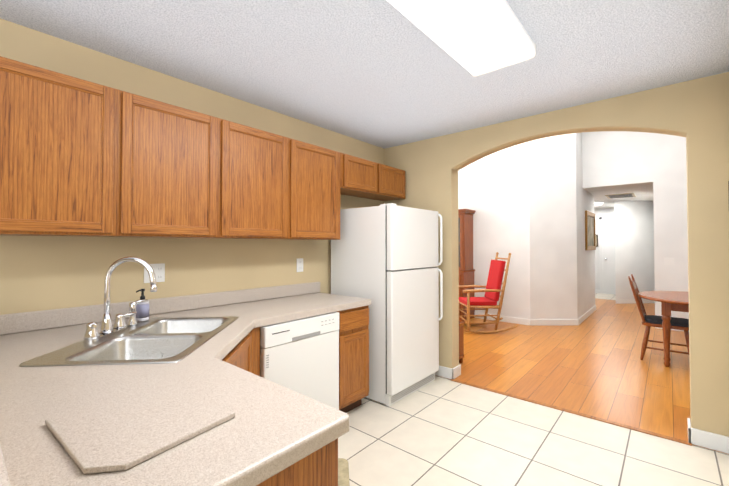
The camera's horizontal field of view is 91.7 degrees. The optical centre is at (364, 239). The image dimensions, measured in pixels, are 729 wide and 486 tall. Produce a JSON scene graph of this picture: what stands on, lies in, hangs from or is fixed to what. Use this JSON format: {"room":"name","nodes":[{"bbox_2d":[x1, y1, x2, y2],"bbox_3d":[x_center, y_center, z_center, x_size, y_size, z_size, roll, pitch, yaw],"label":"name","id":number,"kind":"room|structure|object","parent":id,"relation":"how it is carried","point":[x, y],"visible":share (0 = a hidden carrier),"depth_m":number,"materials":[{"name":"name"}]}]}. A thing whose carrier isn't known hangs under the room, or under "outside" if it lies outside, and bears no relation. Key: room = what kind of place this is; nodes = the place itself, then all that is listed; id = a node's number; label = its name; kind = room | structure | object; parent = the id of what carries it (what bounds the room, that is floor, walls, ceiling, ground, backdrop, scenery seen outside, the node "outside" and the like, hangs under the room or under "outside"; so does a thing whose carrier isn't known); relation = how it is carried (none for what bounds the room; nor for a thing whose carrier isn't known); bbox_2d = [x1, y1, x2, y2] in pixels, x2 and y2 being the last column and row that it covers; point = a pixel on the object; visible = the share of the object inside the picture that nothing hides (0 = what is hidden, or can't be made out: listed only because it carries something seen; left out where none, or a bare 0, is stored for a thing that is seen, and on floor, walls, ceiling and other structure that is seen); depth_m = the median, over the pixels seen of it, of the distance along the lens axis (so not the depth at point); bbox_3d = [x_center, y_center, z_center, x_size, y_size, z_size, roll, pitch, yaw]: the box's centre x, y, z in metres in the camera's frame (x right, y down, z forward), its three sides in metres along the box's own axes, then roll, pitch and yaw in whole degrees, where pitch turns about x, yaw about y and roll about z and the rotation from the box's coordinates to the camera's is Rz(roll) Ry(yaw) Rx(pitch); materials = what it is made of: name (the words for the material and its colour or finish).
{"room":"kitchen","nodes":[
{"label":"kitchen","id":0,"kind":"room"},
{"bbox_2d":[0,18,383,333],"bbox_3d":[-1.933,0.132,1.643,0.120,2.438,6.500,-1,-1,41],"label":"wall","id":1,"kind":"structure","parent":0,"point":[39,273],"depth_m":2.22,"materials":[{"name":"beige paint"}]},
{"bbox_2d":[0,56,135,236],"bbox_3d":[-1.559,-0.403,1.744,0.324,0.766,0.628,-1,-1,41],"label":"upper cabinet","id":2,"kind":"object","parent":1,"relation":"attached to","point":[81,157],"depth_m":1.67,"materials":[{"name":"brown wood"}]},
{"bbox_2d":[144,263,164,282],"bbox_3d":[-1.327,0.214,2.241,0.016,0.118,0.118,-1,-1,41],"label":"outlet","id":3,"kind":"object","parent":1,"relation":"attached to","point":[159,270],"visible":0.83,"depth_m":2.25,"materials":[{"name":"white plastic"}]},
{"bbox_2d":[136,95,231,238],"bbox_3d":[-1.218,-0.396,2.141,0.324,0.766,0.674,-1,-1,41],"label":"upper cabinet","id":4,"kind":"object","parent":1,"relation":"attached to","point":[184,156],"depth_m":2.08,"materials":[{"name":"brown wood"}]},
{"bbox_2d":[232,122,299,239],"bbox_3d":[-0.863,-0.389,2.555,0.324,0.766,0.674,-1,-1,41],"label":"upper cabinet","id":5,"kind":"object","parent":1,"relation":"attached to","point":[265,165],"depth_m":2.50,"materials":[{"name":"brown wood"}]},
{"bbox_2d":[297,258,302,271],"bbox_3d":[-0.569,0.228,3.128,0.010,0.118,0.072,-1,-1,41],"label":"duplex electrical outlet","id":6,"kind":"object","parent":1,"relation":"attached to","point":[299,264],"visible":1,"depth_m":3.13,"materials":[{"name":"white plastic"}]},
{"bbox_2d":[300,141,343,239],"bbox_3d":[-0.522,-0.382,2.951,0.324,0.766,0.628,-1,-1,41],"label":"upper cabinet","id":7,"kind":"object","parent":1,"relation":"attached to","point":[321,169],"depth_m":2.90,"materials":[{"name":"brown wood"}]},
{"bbox_2d":[344,154,383,197],"bbox_3d":[-0.133,-0.604,3.407,0.324,0.308,0.564,-1,-1,41],"label":"upper cabinet","id":8,"kind":"object","parent":1,"relation":"attached to","point":[362,177],"depth_m":3.34,"materials":[{"name":"brown wood"}]},
{"bbox_2d":[364,165,404,200],"bbox_3d":[0.157,-0.598,3.745,0.324,0.308,0.564,-1,-1,41],"label":"upper cabinet","id":9,"kind":"object","parent":1,"relation":"attached to","point":[394,178],"depth_m":3.70,"materials":[{"name":"brown wood"}]},
{"bbox_2d":[0,0,728,148],"bbox_3d":[-0.871,-1.154,0.672,3.025,0.100,6.620,-1,-1,41],"label":"ceiling","id":10,"kind":"structure","parent":0,"point":[384,74],"depth_m":2.06,"materials":[{"name":"white paint"}]},
{"bbox_2d":[387,0,535,76],"bbox_3d":[0.416,-1.052,1.628,0.371,0.071,1.220,-1,-1,41],"label":"ceiling light","id":11,"kind":"object","parent":10,"relation":"attached to","point":[475,38],"visible":1,"depth_m":1.73,"materials":[{"name":"white plastic"}]},
{"bbox_2d":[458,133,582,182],"bbox_3d":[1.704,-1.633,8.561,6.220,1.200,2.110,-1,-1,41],"label":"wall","id":12,"kind":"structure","parent":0,"point":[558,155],"depth_m":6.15,"materials":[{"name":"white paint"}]},
{"bbox_2d":[458,175,594,318],"bbox_3d":[1.610,0.215,8.420,6.220,2.500,2.400,-1,-1,41],"label":"wall","id":13,"kind":"structure","parent":0,"point":[534,225],"depth_m":5.93,"materials":[{"name":"white paint"}]},
{"bbox_2d":[474,289,683,331],"bbox_3d":[4.319,1.409,8.040,9.000,0.100,5.415,-1,-1,41],"label":"baseboard","id":14,"kind":"structure","parent":13,"relation":"attached to","point":[550,322],"depth_m":5.99,"materials":[{"name":"white wood"}]},
{"bbox_2d":[585,210,595,249],"bbox_3d":[4.366,-0.157,6.835,0.035,0.730,0.980,-1,-1,41],"label":"picture","id":15,"kind":"object","parent":13,"relation":"attached to","point":[590,231],"visible":1,"depth_m":6.79,"materials":[{"name":"brown wood"}]},
{"bbox_2d":[338,375,728,485],"bbox_3d":[-0.838,1.364,0.667,3.025,0.060,6.480,-1,-1,41],"label":"floor","id":16,"kind":"structure","parent":0,"point":[439,431],"depth_m":2.31,"materials":[{"name":"white tile"}]},
{"bbox_2d":[0,444,9,485],"bbox_3d":[-1.263,0.812,0.837,1.928,1.050,0.450,-1,-1,41],"label":"breakfast bar","id":17,"kind":"object","parent":16,"relation":"on","point":[4,479],"depth_m":0.42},
{"bbox_2d":[222,327,368,485],"bbox_3d":[-0.771,0.929,1.471,1.810,0.838,1.175,-1,-1,41],"label":"base cabinet","id":18,"kind":"object","parent":16,"relation":"on","point":[318,467],"depth_m":1.93,"materials":[{"name":"brown wood"}]},
{"bbox_2d":[0,354,348,485],"bbox_3d":[-0.699,0.479,1.064,1.200,0.046,0.640,-1,-1,41],"label":"countertop","id":19,"kind":"structure","parent":18,"relation":"on","point":[269,430],"depth_m":0.85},
{"bbox_2d":[45,400,234,473],"bbox_3d":[-0.536,0.445,0.874,0.357,0.013,0.334,-1,-1,41],"label":"cutting board","id":20,"kind":"object","parent":19,"relation":"on","point":[110,441],"visible":0.94,"depth_m":0.81,"materials":[{"name":"beige stone"}]},
{"bbox_2d":[0,282,370,405],"bbox_3d":[-0.710,0.446,2.102,1.130,0.146,2.200,-1,-1,41],"label":"countertop","id":21,"kind":"structure","parent":18,"relation":"on","point":[264,306],"depth_m":1.84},
{"bbox_2d":[84,256,156,342],"bbox_3d":[-1.201,0.272,1.750,0.343,0.378,0.325,-1,-1,41],"label":"faucet","id":22,"kind":"object","parent":21,"relation":"on","point":[108,328],"visible":1,"depth_m":1.70,"materials":[{"name":"silver metal"}]},
{"bbox_2d":[19,316,238,366],"bbox_3d":[-1.010,0.551,1.714,0.568,0.181,0.848,0,-1,-4],"label":"sink","id":23,"kind":"object","parent":21,"relation":"in","point":[156,340],"visible":0.52,"depth_m":1.68,"materials":[{"name":"silver metal"}]},
{"bbox_2d":[136,289,148,321],"bbox_3d":[-1.270,0.374,2.022,0.067,0.183,0.072,-1,-1,41],"label":"soap bottle","id":24,"kind":"object","parent":21,"relation":"on","point":[142,311],"visible":0.73,"depth_m":2.00,"materials":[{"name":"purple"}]},
{"bbox_2d":[337,305,368,348],"bbox_3d":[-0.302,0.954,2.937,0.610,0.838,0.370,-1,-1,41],"label":"drawer","id":25,"kind":"object","parent":18,"relation":"attached to","point":[354,322],"depth_m":2.75,"materials":[{"name":"brown wood"}]},
{"bbox_2d":[260,312,338,409],"bbox_3d":[-0.620,0.948,2.539,0.627,0.835,0.632,-1,-1,41],"label":"dishwasher","id":26,"kind":"object","parent":16,"relation":"on","point":[300,356],"visible":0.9,"depth_m":2.34,"materials":[{"name":"white metal"}]},
{"bbox_2d":[338,458,349,485],"bbox_3d":[-0.288,1.347,1.787,0.435,0.012,0.770,0,-1,-4],"label":"floor mat","id":27,"kind":"object","parent":16,"relation":"on","point":[343,471],"visible":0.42,"depth_m":2.04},
{"bbox_2d":[331,203,442,406],"bbox_3d":[0.226,0.546,3.393,0.764,1.669,0.780,-1,-1,41],"label":"refrigerator","id":28,"kind":"object","parent":16,"relation":"on","point":[385,258],"visible":0.96,"depth_m":3.08,"materials":[{"name":"white metal"}]},
{"bbox_2d":[384,72,728,436],"bbox_3d":[1.335,0.158,3.218,2.785,2.438,0.150,-1,-1,41],"label":"wall","id":29,"kind":"structure","parent":0,"point":[695,112],"depth_m":2.42,"materials":[{"name":"beige paint"}]},
{"bbox_2d":[435,364,728,453],"bbox_3d":[1.210,1.322,3.052,2.785,0.105,0.566,-1,-1,41],"label":"baseboard","id":30,"kind":"structure","parent":29,"relation":"attached to","point":[709,440],"depth_m":2.33,"materials":[{"name":"white wood"}]},
{"bbox_2d":[451,379,691,445],"bbox_3d":[1.512,1.369,2.916,1.740,0.006,0.045,-1,-1,41],"label":"threshold","id":31,"kind":"object","parent":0,"point":[595,418],"depth_m":2.76,"materials":[{"name":"brown wood"}]},
{"bbox_2d":[436,299,726,453],"bbox_3d":[3.862,1.480,7.505,11.000,0.060,10.020,-1,-1,41],"label":"floor","id":32,"kind":"structure","parent":0,"point":[593,364],"depth_m":3.83,"materials":[{"name":"brown wood"}]},
{"bbox_2d":[459,321,464,362],"bbox_3d":[0.783,1.162,4.081,0.640,0.460,0.345,-1,-1,41],"label":"base cabinet","id":33,"kind":"object","parent":32,"relation":"on","point":[461,340],"visible":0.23,"depth_m":3.96,"materials":[{"name":"brown wood"}]},
{"bbox_2d":[458,209,475,321],"bbox_3d":[1.433,0.455,6.672,1.184,1.960,0.470,-1,-1,41],"label":"hutch","id":34,"kind":"object","parent":32,"relation":"on","point":[465,243],"visible":0.17,"depth_m":6.28,"materials":[{"name":"brown wood"}]},
{"bbox_2d":[459,252,517,333],"bbox_3d":[1.801,0.812,5.578,0.972,1.209,0.588,0,-1,-1],"label":"rocking chair","id":35,"kind":"object","parent":32,"relation":"on","point":[493,290],"visible":0.96,"depth_m":5.36,"materials":[{"name":"red fabric"}]},
{"bbox_2d":[628,274,688,359],"bbox_3d":[3.463,0.914,4.138,0.577,0.960,0.452,-1,-1,41],"label":"dining chair","id":36,"kind":"object","parent":32,"relation":"on","point":[648,321],"visible":0.69,"depth_m":4.07,"materials":[{"name":"brown wood"}]},
{"bbox_2d":[637,291,688,366],"bbox_3d":[3.717,1.014,3.892,1.136,0.750,1.136,-1,-1,41],"label":"dining table","id":37,"kind":"object","parent":32,"relation":"on","point":[670,301],"visible":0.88,"depth_m":3.84,"materials":[{"name":"brown wood"}]},
{"bbox_2d":[594,207,614,289],"bbox_3d":[4.758,0.341,11.330,7.200,2.345,0.120,-1,-1,41],"label":"wall","id":38,"kind":"structure","parent":0,"point":[604,212],"depth_m":9.79,"materials":[{"name":"white paint"}]},
{"bbox_2d":[599,216,615,292],"bbox_3d":[6.848,0.432,9.441,0.970,2.100,0.018,-1,-1,41],"label":"door","id":39,"kind":"structure","parent":38,"relation":"attached to","point":[607,246],"depth_m":9.64,"materials":[{"name":"white wood"}]},
{"bbox_2d":[595,293,615,299],"bbox_3d":[5.048,1.493,10.191,5.300,0.004,1.200,-1,-1,41],"label":"floor","id":40,"kind":"structure","parent":0,"point":[605,296],"depth_m":9.12,"materials":[{"name":"beige tile"}]},
{"bbox_2d":[582,131,652,208],"bbox_3d":[3.806,-1.527,10.254,7.200,1.355,5.800,-1,-1,41],"label":"ceiling soffit","id":41,"kind":"structure","parent":0,"point":[617,162],"depth_m":6.09,"materials":[{"name":"white paint"}]},
{"bbox_2d":[594,201,603,205],"bbox_3d":[5.468,-0.832,8.340,0.300,0.100,0.300,-1,-1,41],"label":"dome light","id":42,"kind":"object","parent":41,"relation":"attached to","point":[597,203],"visible":0.71,"depth_m":8.23,"materials":[{"name":"white glass"}]},
{"bbox_2d":[605,193,635,198],"bbox_3d":[5.277,-0.893,7.298,0.470,0.012,0.650,-1,-1,41],"label":"air vent","id":43,"kind":"object","parent":41,"relation":"attached to","point":[625,195],"visible":1,"depth_m":7.19,"materials":[{"name":"grey metal"}]},
{"bbox_2d":[614,201,654,298],"bbox_3d":[6.575,0.294,8.497,0.750,2.345,1.810,-1,-1,41],"label":"wall","id":44,"kind":"structure","parent":0,"point":[634,238],"depth_m":8.09,"materials":[{"name":"white paint"}]},
{"bbox_2d":[653,133,688,318],"bbox_3d":[7.902,-0.414,6.715,3.600,3.700,5.800,-1,-1,41],"label":"wall","id":45,"kind":"structure","parent":0,"point":[670,196],"depth_m":5.56,"materials":[{"name":"white paint"}]}
]}

